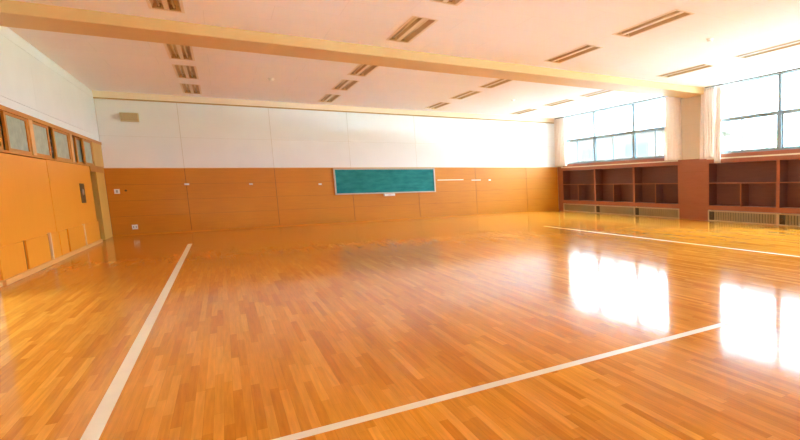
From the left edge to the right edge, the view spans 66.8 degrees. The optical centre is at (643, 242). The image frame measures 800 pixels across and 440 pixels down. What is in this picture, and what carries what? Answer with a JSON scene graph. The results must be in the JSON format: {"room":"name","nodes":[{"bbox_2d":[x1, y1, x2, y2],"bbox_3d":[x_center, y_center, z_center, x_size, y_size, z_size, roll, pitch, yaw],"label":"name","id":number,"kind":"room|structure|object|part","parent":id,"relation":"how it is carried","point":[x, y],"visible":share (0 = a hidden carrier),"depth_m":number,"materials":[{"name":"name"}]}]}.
{"room":"school gymnasium","nodes":[
{"label":"school gymnasium","id":0,"kind":"room"},
{"bbox_2d":[0,26,99,141],"bbox_3d":[-7.926,-0.873,5.490,0.140,5.950,26.400,-6,9,-38],"label":"wall","id":1,"kind":"structure","parent":0,"point":[32,84],"depth_m":10.88,"materials":[{"name":"beige paint"}]},
{"bbox_2d":[0,127,3,149],"bbox_3d":[-10.165,-1.785,8.261,0.036,0.645,1.050,-6,9,-38],"label":"window","id":2,"kind":"structure","parent":1,"relation":"in","point":[1,140],"depth_m":8.65,"materials":[{"name":"brown wood"}]},
{"bbox_2d":[0,111,31,154],"bbox_3d":[-10.923,-1.891,9.282,0.036,0.645,1.360,-6,9,-38],"label":"window","id":3,"kind":"structure","parent":1,"relation":"in","point":[15,128],"depth_m":9.21,"materials":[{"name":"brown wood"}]},
{"bbox_3d":[-10.923,-1.893,9.282,0.008,0.550,1.140,-6,9,-38],"label":"pane","id":4,"kind":"part","parent":3,"relation":"part of","materials":[{"name":"clear glass"}]},
{"bbox_2d":[0,153,61,280],"bbox_3d":[-10.837,-0.531,9.330,0.134,1.980,3.850,-6,9,-38],"label":"door","id":5,"kind":"structure","parent":1,"relation":"in","point":[29,237],"depth_m":9.20,"materials":[{"name":"brown wood"}]},
{"bbox_2d":[32,121,52,157],"bbox_3d":[-11.879,-2.018,10.508,0.058,0.645,1.280,-6,9,-38],"label":"window","id":6,"kind":"structure","parent":1,"relation":"in","point":[41,133],"depth_m":10.57,"materials":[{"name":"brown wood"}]},
{"bbox_3d":[-11.888,-2.019,10.501,0.008,0.550,1.060,-6,9,-38],"label":"pane","id":7,"kind":"part","parent":6,"relation":"part of","materials":[{"name":"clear glass"}]},
{"bbox_2d":[0,239,102,285],"bbox_3d":[-12.180,0.282,11.166,0.170,0.085,8.250,-6,9,-38],"label":"baseboard","id":8,"kind":"structure","parent":1,"relation":"attached to","point":[31,271],"depth_m":9.75,"materials":[{"name":"brown wood"}]},
{"bbox_2d":[0,105,103,172],"bbox_3d":[-12.878,-2.092,11.706,0.155,0.900,10.360,-6,9,-38],"label":"trim","id":9,"kind":"structure","parent":1,"relation":"attached to","point":[96,145],"depth_m":11.44,"materials":[{"name":"brown wood"}]},
{"bbox_3d":[-11.445,-1.955,9.885,0.150,0.660,0.240,-6,9,-38],"label":"post","id":10,"kind":"part","parent":9,"relation":"part of","materials":[{"name":"brown wood"}]},
{"bbox_3d":[-13.537,-2.227,12.527,0.150,0.660,0.240,-6,9,-38],"label":"post","id":11,"kind":"part","parent":9,"relation":"part of","materials":[{"name":"brown wood"}]},
{"bbox_3d":[-15.651,-2.501,15.188,0.140,0.660,1.420,-6,9,-38],"label":"panel","id":12,"kind":"part","parent":9,"relation":"part of","materials":[{"name":"brown wood"}]},
{"bbox_2d":[50,128,71,161],"bbox_3d":[-12.977,-2.158,11.876,0.036,0.645,1.480,-6,9,-38],"label":"window","id":13,"kind":"structure","parent":1,"relation":"in","point":[60,140],"depth_m":11.80,"materials":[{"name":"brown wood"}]},
{"bbox_3d":[-12.977,-2.161,11.876,0.008,0.550,1.260,-6,9,-38],"label":"pane","id":14,"kind":"part","parent":13,"relation":"part of","materials":[{"name":"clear glass"}]},
{"bbox_2d":[46,160,100,254],"bbox_3d":[-13.343,-0.863,12.539,0.079,1.980,4.440,-6,9,-38],"label":"door","id":15,"kind":"structure","parent":1,"relation":"in","point":[77,225],"depth_m":12.16,"materials":[{"name":"brown wood"}]},
{"bbox_3d":[-13.886,-1.221,13.186,0.016,0.480,0.500,-6,9,-38],"label":"pull plate","id":16,"kind":"part","parent":15,"relation":"part of","materials":[{"name":"brown metal"}]},
{"bbox_2d":[73,137,83,163],"bbox_3d":[-14.402,-2.334,13.596,0.036,0.645,0.880,-6,9,-38],"label":"window","id":17,"kind":"structure","parent":1,"relation":"in","point":[77,142],"depth_m":13.47,"materials":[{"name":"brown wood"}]},
{"bbox_3d":[-14.402,-2.337,13.596,0.008,0.550,0.660,-6,9,-38],"label":"pane","id":18,"kind":"part","parent":17,"relation":"part of","materials":[{"name":"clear glass"}]},
{"bbox_2d":[81,139,94,165],"bbox_3d":[-14.809,-2.397,14.189,0.036,0.645,1.200,-6,9,-38],"label":"window","id":19,"kind":"structure","parent":1,"relation":"in","point":[87,152],"depth_m":14.13,"materials":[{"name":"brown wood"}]},
{"bbox_3d":[-14.809,-2.399,14.189,0.008,0.550,0.980,-6,9,-38],"label":"pane","id":20,"kind":"part","parent":19,"relation":"part of","materials":[{"name":"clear glass"}]},
{"bbox_2d":[90,172,112,239],"bbox_3d":[-15.673,-1.071,15.407,0.120,1.910,1.280,-6,9,-38],"label":"trim","id":21,"kind":"structure","parent":1,"relation":"attached to","point":[97,179],"depth_m":15.06,"materials":[{"name":"brown wood"}]},
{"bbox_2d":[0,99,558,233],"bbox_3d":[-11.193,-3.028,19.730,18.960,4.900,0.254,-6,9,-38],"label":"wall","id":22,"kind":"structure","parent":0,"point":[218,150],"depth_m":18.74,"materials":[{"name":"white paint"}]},
{"bbox_2d":[114,189,119,193],"bbox_3d":[-15.847,-1.539,16.027,0.120,0.140,0.022,-6,9,-38],"label":"light switch","id":23,"kind":"object","parent":22,"relation":"attached to","point":[116,191],"visible":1,"depth_m":16.02,"materials":[{"name":"white plastic"}]},
{"bbox_2d":[119,112,138,121],"bbox_3d":[-15.444,-3.770,15.997,0.400,0.260,0.204,-6,9,-38],"label":"wall speaker","id":24,"kind":"object","parent":22,"relation":"attached to","point":[124,117],"visible":1,"depth_m":15.95,"materials":[{"name":"beige"}]},
{"bbox_2d":[92,90,554,123],"bbox_3d":[-10.062,-4.993,20.201,15.260,0.215,0.100,-6,9,-38],"label":"trim","id":25,"kind":"structure","parent":22,"relation":"attached to","point":[96,94],"depth_m":18.57,"materials":[{"name":"beige paint"}]},
{"bbox_3d":[-10.077,-3.894,20.378,15.249,2.012,0.018,-6,9,-38],"label":"white panel","id":26,"kind":"part","parent":22,"relation":"part of","materials":[{"name":"white paint"}]},
{"bbox_3d":[-10.038,-1.902,20.614,15.246,1.964,0.018,-6,9,-38],"label":"wood panel","id":27,"kind":"part","parent":22,"relation":"part of","materials":[{"name":"brown wood"}]},
{"bbox_2d":[112,209,558,236],"bbox_3d":[-10.015,-0.889,20.731,15.260,0.070,0.032,-6,9,-38],"label":"baseboard","id":28,"kind":"structure","parent":22,"relation":"attached to","point":[285,225],"depth_m":19.19,"materials":[{"name":"brown wood"}]},
{"bbox_2d":[333,168,435,194],"bbox_3d":[-9.889,-2.385,20.583,3.600,0.959,0.133,-6,9,-38],"label":"chalkboard","id":29,"kind":"object","parent":22,"relation":"attached to","point":[347,181],"visible":1,"depth_m":20.51,"materials":[{"name":"green metal"}]},
{"bbox_2d":[336,191,435,194],"bbox_3d":[-9.859,-1.919,20.611,3.560,0.026,0.065,-6,9,-38],"label":"chalk tray","id":30,"kind":"object","parent":29,"relation":"on","point":[347,192],"depth_m":20.31,"materials":[{"name":"silver metal"}]},
{"bbox_2d":[0,211,799,439],"bbox_3d":[-1.881,0.288,10.395,15.360,0.151,26.400,-6,9,-38],"label":"floor","id":31,"kind":"structure","parent":0,"point":[545,325],"depth_m":5.03,"materials":[{"name":"brown wood"}]},
{"bbox_2d":[563,203,594,212],"bbox_3d":[-2.870,-1.560,24.024,0.124,0.345,2.752,-6,9,-38],"label":"heater cover","id":32,"kind":"object","parent":31,"relation":"on","point":[588,208],"visible":0.99,"depth_m":23.94,"materials":[{"name":"beige metal"}]},
{"bbox_2d":[562,169,594,204],"bbox_3d":[-2.781,-2.523,23.995,0.390,1.540,2.760,-6,9,-38],"label":"bookshelf","id":33,"kind":"object","parent":32,"relation":"on","point":[578,185],"visible":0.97,"depth_m":24.23,"materials":[{"name":"brown wood"}]},
{"bbox_3d":[-2.638,-2.599,24.100,0.018,1.360,2.650,-6,9,-38],"label":"panel","id":34,"kind":"part","parent":33,"relation":"part of","materials":[{"name":"brown wood"}]},
{"bbox_2d":[595,205,633,215],"bbox_3d":[-1.168,-1.337,21.862,0.140,0.345,2.752,-6,9,-38],"label":"heater cover","id":35,"kind":"object","parent":31,"relation":"on","point":[605,209],"visible":0.99,"depth_m":21.77,"materials":[{"name":"beige paint"}]},
{"bbox_2d":[594,167,633,205],"bbox_3d":[-1.073,-2.301,21.838,0.390,1.540,2.760,-6,9,-38],"label":"bookshelf","id":36,"kind":"object","parent":35,"relation":"on","point":[614,186],"visible":0.96,"depth_m":22.01,"materials":[{"name":"brown wood"}]},
{"bbox_3d":[-0.930,-2.377,21.944,0.018,1.360,2.650,-6,9,-38],"label":"panel","id":37,"kind":"part","parent":36,"relation":"part of","materials":[{"name":"brown wood"}]},
{"bbox_2d":[634,207,678,218],"bbox_3d":[0.496,-1.121,19.760,0.140,0.345,2.612,-6,9,-38],"label":"heater cover","id":38,"kind":"object","parent":31,"relation":"on","point":[638,211],"visible":0.99,"depth_m":19.66,"materials":[{"name":"beige paint"}]},
{"bbox_2d":[633,164,678,207],"bbox_3d":[0.591,-2.084,19.736,0.390,1.540,2.620,-6,9,-38],"label":"bookshelf","id":39,"kind":"object","parent":38,"relation":"on","point":[654,185],"visible":0.94,"depth_m":19.87,"materials":[{"name":"brown wood"}]},
{"bbox_3d":[0.735,-2.160,19.842,0.018,1.360,2.510,-6,9,-38],"label":"panel","id":40,"kind":"part","parent":39,"relation":"part of","materials":[{"name":"brown wood"}]},
{"bbox_2d":[708,210,777,224],"bbox_3d":[3.049,-0.788,16.537,0.140,0.345,2.822,-6,9,-38],"label":"heater cover","id":41,"kind":"object","parent":31,"relation":"on","point":[713,215],"visible":1,"depth_m":16.39,"materials":[{"name":"beige metal"}]},
{"bbox_3d":[3.096,-0.793,16.573,0.020,0.345,2.742,-6,9,-38],"label":"panel","id":42,"kind":"part","parent":41,"relation":"part of","materials":[{"name":"beige"}]},
{"bbox_2d":[708,159,777,212],"bbox_3d":[3.144,-1.752,16.512,0.390,1.540,2.830,-6,9,-38],"label":"bookshelf","id":43,"kind":"object","parent":41,"relation":"on","point":[751,185],"visible":0.94,"depth_m":16.58,"materials":[{"name":"brown wood"}]},
{"bbox_2d":[778,213,799,226],"bbox_3d":[4.763,-0.565,14.372,0.140,0.345,2.702,-6,9,-38],"label":"heater cover","id":44,"kind":"object","parent":31,"relation":"on","point":[784,219],"visible":1,"depth_m":15.11,"materials":[{"name":"beige paint"}]},
{"bbox_2d":[778,158,799,213],"bbox_3d":[4.858,-1.528,14.348,0.390,1.540,2.710,-6,9,-38],"label":"bookshelf","id":45,"kind":"object","parent":44,"relation":"on","point":[788,169],"visible":1,"depth_m":15.29,"materials":[{"name":"brown wood"}]},
{"bbox_3d":[5.001,-1.604,14.454,0.018,1.360,2.600,-6,9,-38],"label":"panel","id":46,"kind":"part","parent":45,"relation":"part of","materials":[{"name":"brown wood"}]},
{"bbox_2d":[785,215,799,225],"bbox_3d":[4.800,-0.550,14.264,0.020,0.280,2.385,-6,9,-38],"label":"grille","id":47,"kind":"object","parent":44,"relation":"attached to","point":[788,222],"depth_m":15.03,"materials":[{"name":"brown paint"}]},
{"bbox_2d":[8,0,799,118],"bbox_3d":[-2.986,-4.262,9.115,19.060,0.670,26.900,-6,9,-38],"label":"ceiling","id":48,"kind":"structure","parent":0,"point":[523,32],"depth_m":11.42,"materials":[{"name":"white paint"}]},
{"bbox_2d":[146,0,184,12],"bbox_3d":[-7.159,-3.744,7.912,0.438,0.101,1.928,-6,9,-38],"label":"ceiling light","id":49,"kind":"object","parent":48,"relation":"attached to","point":[165,5],"visible":1,"depth_m":8.53,"materials":[{"name":"beige paint"}]},
{"bbox_2d":[163,43,194,60],"bbox_3d":[-9.776,-4.084,11.217,0.438,0.101,1.928,-6,9,-38],"label":"ceiling light","id":50,"kind":"object","parent":48,"relation":"attached to","point":[181,52],"visible":0.61,"depth_m":11.46,"materials":[{"name":"beige paint"}]},
{"bbox_2d":[172,64,198,78],"bbox_3d":[-11.410,-4.297,13.280,0.438,0.101,1.928,-6,9,-38],"label":"ceiling light","id":51,"kind":"object","parent":48,"relation":"attached to","point":[181,71],"visible":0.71,"depth_m":13.41,"materials":[{"name":"beige paint"}]},
{"bbox_2d":[179,83,201,93],"bbox_3d":[-13.217,-4.532,15.562,0.438,0.101,1.928,-6,9,-38],"label":"ceiling light","id":52,"kind":"object","parent":48,"relation":"attached to","point":[186,88],"visible":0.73,"depth_m":15.76,"materials":[{"name":"paint"}]},
{"bbox_2d":[317,94,340,102],"bbox_3d":[-10.460,-4.842,17.713,0.438,0.101,1.928,-6,9,-38],"label":"ceiling light","id":53,"kind":"object","parent":48,"relation":"attached to","point":[330,98],"visible":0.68,"depth_m":17.82,"materials":[{"name":"beige paint"}]},
{"bbox_2d":[331,79,358,90],"bbox_3d":[-8.653,-4.607,15.431,0.438,0.101,1.928,-6,9,-38],"label":"ceiling light","id":54,"kind":"object","parent":48,"relation":"attached to","point":[345,85],"visible":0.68,"depth_m":15.55,"materials":[{"name":"beige paint"}]},
{"bbox_2d":[0,0,703,97],"bbox_3d":[-4.255,-4.247,12.866,15.260,0.195,1.030,-6,9,-38],"label":"ceiling beam","id":55,"kind":"structure","parent":48,"relation":"attached to","point":[16,14],"depth_m":10.44,"materials":[{"name":"beige paint"}]},
{"bbox_2d":[347,64,378,76],"bbox_3d":[-7.020,-4.394,13.368,0.438,0.101,1.928,-6,9,-38],"label":"ceiling light","id":56,"kind":"object","parent":48,"relation":"attached to","point":[363,70],"visible":0.48,"depth_m":13.61,"materials":[{"name":"beige paint"}]},
{"bbox_2d":[386,16,437,42],"bbox_3d":[-4.402,-4.054,10.063,0.438,0.101,1.928,-6,9,-38],"label":"ceiling light","id":57,"kind":"object","parent":48,"relation":"attached to","point":[413,27],"visible":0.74,"depth_m":10.07,"materials":[{"name":"beige paint"}]},
{"bbox_2d":[424,102,450,108],"bbox_3d":[-7.696,-5.153,19.870,0.438,0.101,1.928,-6,9,-38],"label":"ceiling light","id":58,"kind":"object","parent":48,"relation":"attached to","point":[439,104],"visible":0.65,"depth_m":19.99,"materials":[{"name":"beige paint"}]},
{"bbox_2d":[430,0,463,5],"bbox_3d":[-2.627,-3.822,7.820,0.438,0.101,1.928,-6,9,-38],"label":"ceiling light","id":59,"kind":"object","parent":48,"relation":"attached to","point":[449,2],"visible":1,"depth_m":8.55,"materials":[{"name":"beige paint"}]},
{"bbox_2d":[449,90,481,99],"bbox_3d":[-5.889,-4.918,17.588,0.438,0.101,1.928,-6,9,-38],"label":"ceiling light","id":60,"kind":"object","parent":48,"relation":"attached to","point":[469,93],"visible":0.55,"depth_m":17.67,"materials":[{"name":"beige paint"}]},
{"bbox_2d":[479,79,512,87],"bbox_3d":[-4.255,-4.705,15.525,0.438,0.101,1.928,-6,9,-38],"label":"ceiling light","id":61,"kind":"object","parent":48,"relation":"attached to","point":[498,82],"visible":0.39,"depth_m":15.73,"materials":[{"name":"beige paint"}]},
{"bbox_2d":[510,109,538,114],"bbox_3d":[-4.947,-5.463,22.015,0.438,0.101,1.928,-6,9,-38],"label":"ceiling light","id":62,"kind":"object","parent":48,"relation":"attached to","point":[526,110],"visible":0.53,"depth_m":22.05,"materials":[{"name":"beige paint"}]},
{"bbox_2d":[541,99,574,105],"bbox_3d":[-3.140,-5.227,19.733,0.438,0.101,1.928,-6,9,-38],"label":"ceiling light","id":63,"kind":"object","parent":48,"relation":"attached to","point":[564,100],"visible":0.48,"depth_m":19.80,"materials":[{"name":"beige paint"}]},
{"bbox_2d":[545,44,602,62],"bbox_3d":[-1.638,-4.365,12.220,0.438,0.101,1.928,-6,9,-38],"label":"ceiling light","id":64,"kind":"object","parent":48,"relation":"attached to","point":[584,49],"visible":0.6,"depth_m":12.24,"materials":[{"name":"beige paint"}]},
{"bbox_2d":[578,90,611,96],"bbox_3d":[-1.507,-5.015,17.670,0.438,0.101,1.928,-6,9,-38],"label":"ceiling light","id":65,"kind":"object","parent":48,"relation":"attached to","point":[599,92],"visible":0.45,"depth_m":17.87,"materials":[{"name":"beige paint"}]},
{"bbox_2d":[555,96,665,118],"bbox_3d":[-1.512,-5.400,21.440,0.048,0.034,8.400,-6,9,-38],"label":"rail","id":66,"kind":"object","parent":48,"relation":"attached to","point":[661,96],"visible":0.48,"depth_m":21.04,"materials":[{"name":"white metal"}]},
{"bbox_2d":[554,118,566,166],"bbox_3d":[-3.846,-4.612,24.547,0.166,2.169,0.956,-6,9,-38],"label":"curtain","id":67,"kind":"object","parent":66,"relation":"hanging from","point":[559,124],"visible":1,"depth_m":24.45,"materials":[{"name":"fabric"}]},
{"bbox_2d":[664,97,681,160],"bbox_3d":[1.004,-3.963,18.428,0.150,2.204,0.844,-6,9,-38],"label":"curtain","id":68,"kind":"object","parent":66,"relation":"hanging from","point":[673,137],"visible":0.92,"depth_m":18.37,"materials":[{"name":"fabric"}]},
{"bbox_2d":[612,9,694,37],"bbox_3d":[0.138,-4.133,9.977,0.438,0.101,1.928,-6,9,-38],"label":"ceiling light","id":69,"kind":"object","parent":48,"relation":"attached to","point":[674,15],"visible":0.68,"depth_m":9.97,"materials":[{"name":"beige paint"}]},
{"bbox_2d":[657,64,715,77],"bbox_3d":[1.111,-4.674,14.364,0.438,0.101,1.928,-6,9,-38],"label":"ceiling light","id":70,"kind":"object","parent":48,"relation":"attached to","point":[701,66],"visible":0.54,"depth_m":14.38,"materials":[{"name":"beige paint"}]},
{"bbox_2d":[704,68,799,88],"bbox_3d":[4.487,-4.619,13.864,0.048,0.034,8.130,-6,9,-38],"label":"rail","id":71,"kind":"object","parent":48,"relation":"attached to","point":[796,68],"visible":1,"depth_m":15.46,"materials":[{"name":"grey metal"}]},
{"bbox_2d":[700,87,714,158],"bbox_3d":[2.068,-3.815,17.088,0.114,2.224,0.664,-6,9,-38],"label":"curtain","id":72,"kind":"object","parent":71,"relation":"hanging from","point":[707,111],"visible":1,"depth_m":17.07,"materials":[{"name":"fabric"}]},
{"bbox_2d":[714,85,721,162],"bbox_3d":[2.352,-3.697,16.691,0.136,2.376,0.258,-6,9,-38],"label":"curtain","id":73,"kind":"object","parent":71,"relation":"hanging from","point":[718,107],"visible":1,"depth_m":16.68,"materials":[{"name":"fabric"}]},
{"bbox_2d":[732,39,799,58],"bbox_3d":[2.886,-4.443,12.122,0.438,0.101,1.928,-6,9,-38],"label":"ceiling light","id":74,"kind":"object","parent":48,"relation":"attached to","point":[795,42],"visible":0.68,"depth_m":12.21,"materials":[{"name":"beige paint"}]},
{"bbox_2d":[558,89,789,220],"bbox_3d":[4.320,-2.252,15.063,0.550,5.950,26.430,-6,9,-38],"label":"wall","id":75,"kind":"structure","parent":0,"point":[693,170],"depth_m":18.01,"materials":[{"name":"brown wood"}]},
{"bbox_2d":[564,96,667,163],"bbox_3d":[-1.248,-4.381,21.575,0.090,2.160,8.140,-6,9,-38],"label":"window","id":76,"kind":"structure","parent":75,"relation":"in","point":[634,131],"depth_m":21.09,"materials":[{"name":"silver metal"}]},
{"bbox_3d":[-3.292,-4.115,24.257,0.024,0.979,1.360,-6,9,-38],"label":"sash","id":77,"kind":"part","parent":76,"relation":"part of","materials":[{"name":"white glass"}]},
{"bbox_3d":[-2.511,-4.008,23.223,0.024,0.979,1.360,-6,9,-38],"label":"sash","id":78,"kind":"part","parent":76,"relation":"part of","materials":[{"name":"glass"}]},
{"bbox_3d":[-1.585,-3.893,22.101,0.024,0.979,1.360,-6,9,-38],"label":"sash","id":79,"kind":"part","parent":76,"relation":"part of","materials":[{"name":"white glass"}]},
{"bbox_3d":[-0.804,-3.785,21.067,0.024,0.979,1.360,-6,9,-38],"label":"sash","id":80,"kind":"part","parent":76,"relation":"part of","materials":[{"name":"white glass"}]},
{"bbox_3d":[0.102,-3.673,19.971,0.024,0.979,1.290,-6,9,-38],"label":"sash","id":81,"kind":"part","parent":76,"relation":"part of","materials":[{"name":"glass"}]},
{"bbox_3d":[0.839,-3.571,18.992,0.024,0.979,1.290,-6,9,-38],"label":"sash","id":82,"kind":"part","parent":76,"relation":"part of","materials":[{"name":"white glass"}]},
{"bbox_2d":[561,158,678,169],"bbox_3d":[-1.138,-3.194,21.784,0.461,0.250,8.140,-6,9,-38],"label":"trim","id":83,"kind":"structure","parent":75,"relation":"attached to","point":[658,161],"depth_m":21.15,"materials":[{"name":"brown wood"}]},
{"bbox_2d":[707,149,799,162],"bbox_3d":[4.799,-2.421,14.286,0.461,0.250,8.250,-6,9,-38],"label":"trim","id":84,"kind":"structure","parent":75,"relation":"attached to","point":[791,153],"depth_m":15.69,"materials":[{"name":"brown wood"}]},
{"bbox_2d":[711,69,799,153],"bbox_3d":[4.689,-3.608,14.077,0.090,2.160,8.250,-6,9,-38],"label":"window","id":85,"kind":"structure","parent":75,"relation":"in","point":[780,113],"depth_m":15.18,"materials":[{"name":"silver metal"}]},
{"bbox_3d":[2.622,-3.345,16.789,0.024,0.979,1.395,-6,9,-38],"label":"sash","id":86,"kind":"part","parent":85,"relation":"part of","materials":[{"name":"glass"}]},
{"bbox_3d":[3.424,-3.235,15.727,0.024,0.979,1.395,-6,9,-38],"label":"sash","id":87,"kind":"part","parent":85,"relation":"part of","materials":[{"name":"glass"}]},
{"bbox_3d":[4.354,-3.119,14.601,0.024,0.979,1.335,-6,9,-38],"label":"sash","id":88,"kind":"part","parent":85,"relation":"part of","materials":[{"name":"glass"}]},
{"label":"outside","id":89,"kind":"structure","parent":0,"visible":0},
{"bbox_3d":[3.502,-1.280,31.389,17.900,0.200,280.000,-6,9,-38],"label":"gravel drive","id":90,"kind":"object","parent":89,"visible":0},
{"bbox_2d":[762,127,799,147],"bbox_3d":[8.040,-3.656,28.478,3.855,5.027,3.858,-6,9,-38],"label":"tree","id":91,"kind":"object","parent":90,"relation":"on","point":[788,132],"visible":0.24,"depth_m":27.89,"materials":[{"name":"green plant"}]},
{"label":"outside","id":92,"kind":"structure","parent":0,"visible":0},
{"bbox_3d":[95.832,-11.665,103.430,195.240,0.200,360.000,-6,9,-38],"label":"lawn","id":93,"kind":"structure","parent":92,"visible":0},
{"bbox_2d":[570,129,733,161],"bbox_3d":[-0.564,-11.232,78.331,12.600,8.650,25.600,-6,9,-38],"label":"building","id":94,"kind":"structure","parent":93,"relation":"on","point":[645,141],"depth_m":71.40,"materials":[{"name":"white"}]},
{"bbox_3d":[-7.943,-12.906,77.755,0.040,1.440,3.700,-6,9,-38],"label":"pane","id":95,"kind":"part","parent":94,"relation":"part of","materials":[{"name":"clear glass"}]},
{"bbox_3d":[-0.951,-11.995,68.925,0.040,1.440,4.500,-6,9,-38],"label":"pane","id":96,"kind":"part","parent":94,"relation":"part of","materials":[{"name":"clear glass"}]}
]}

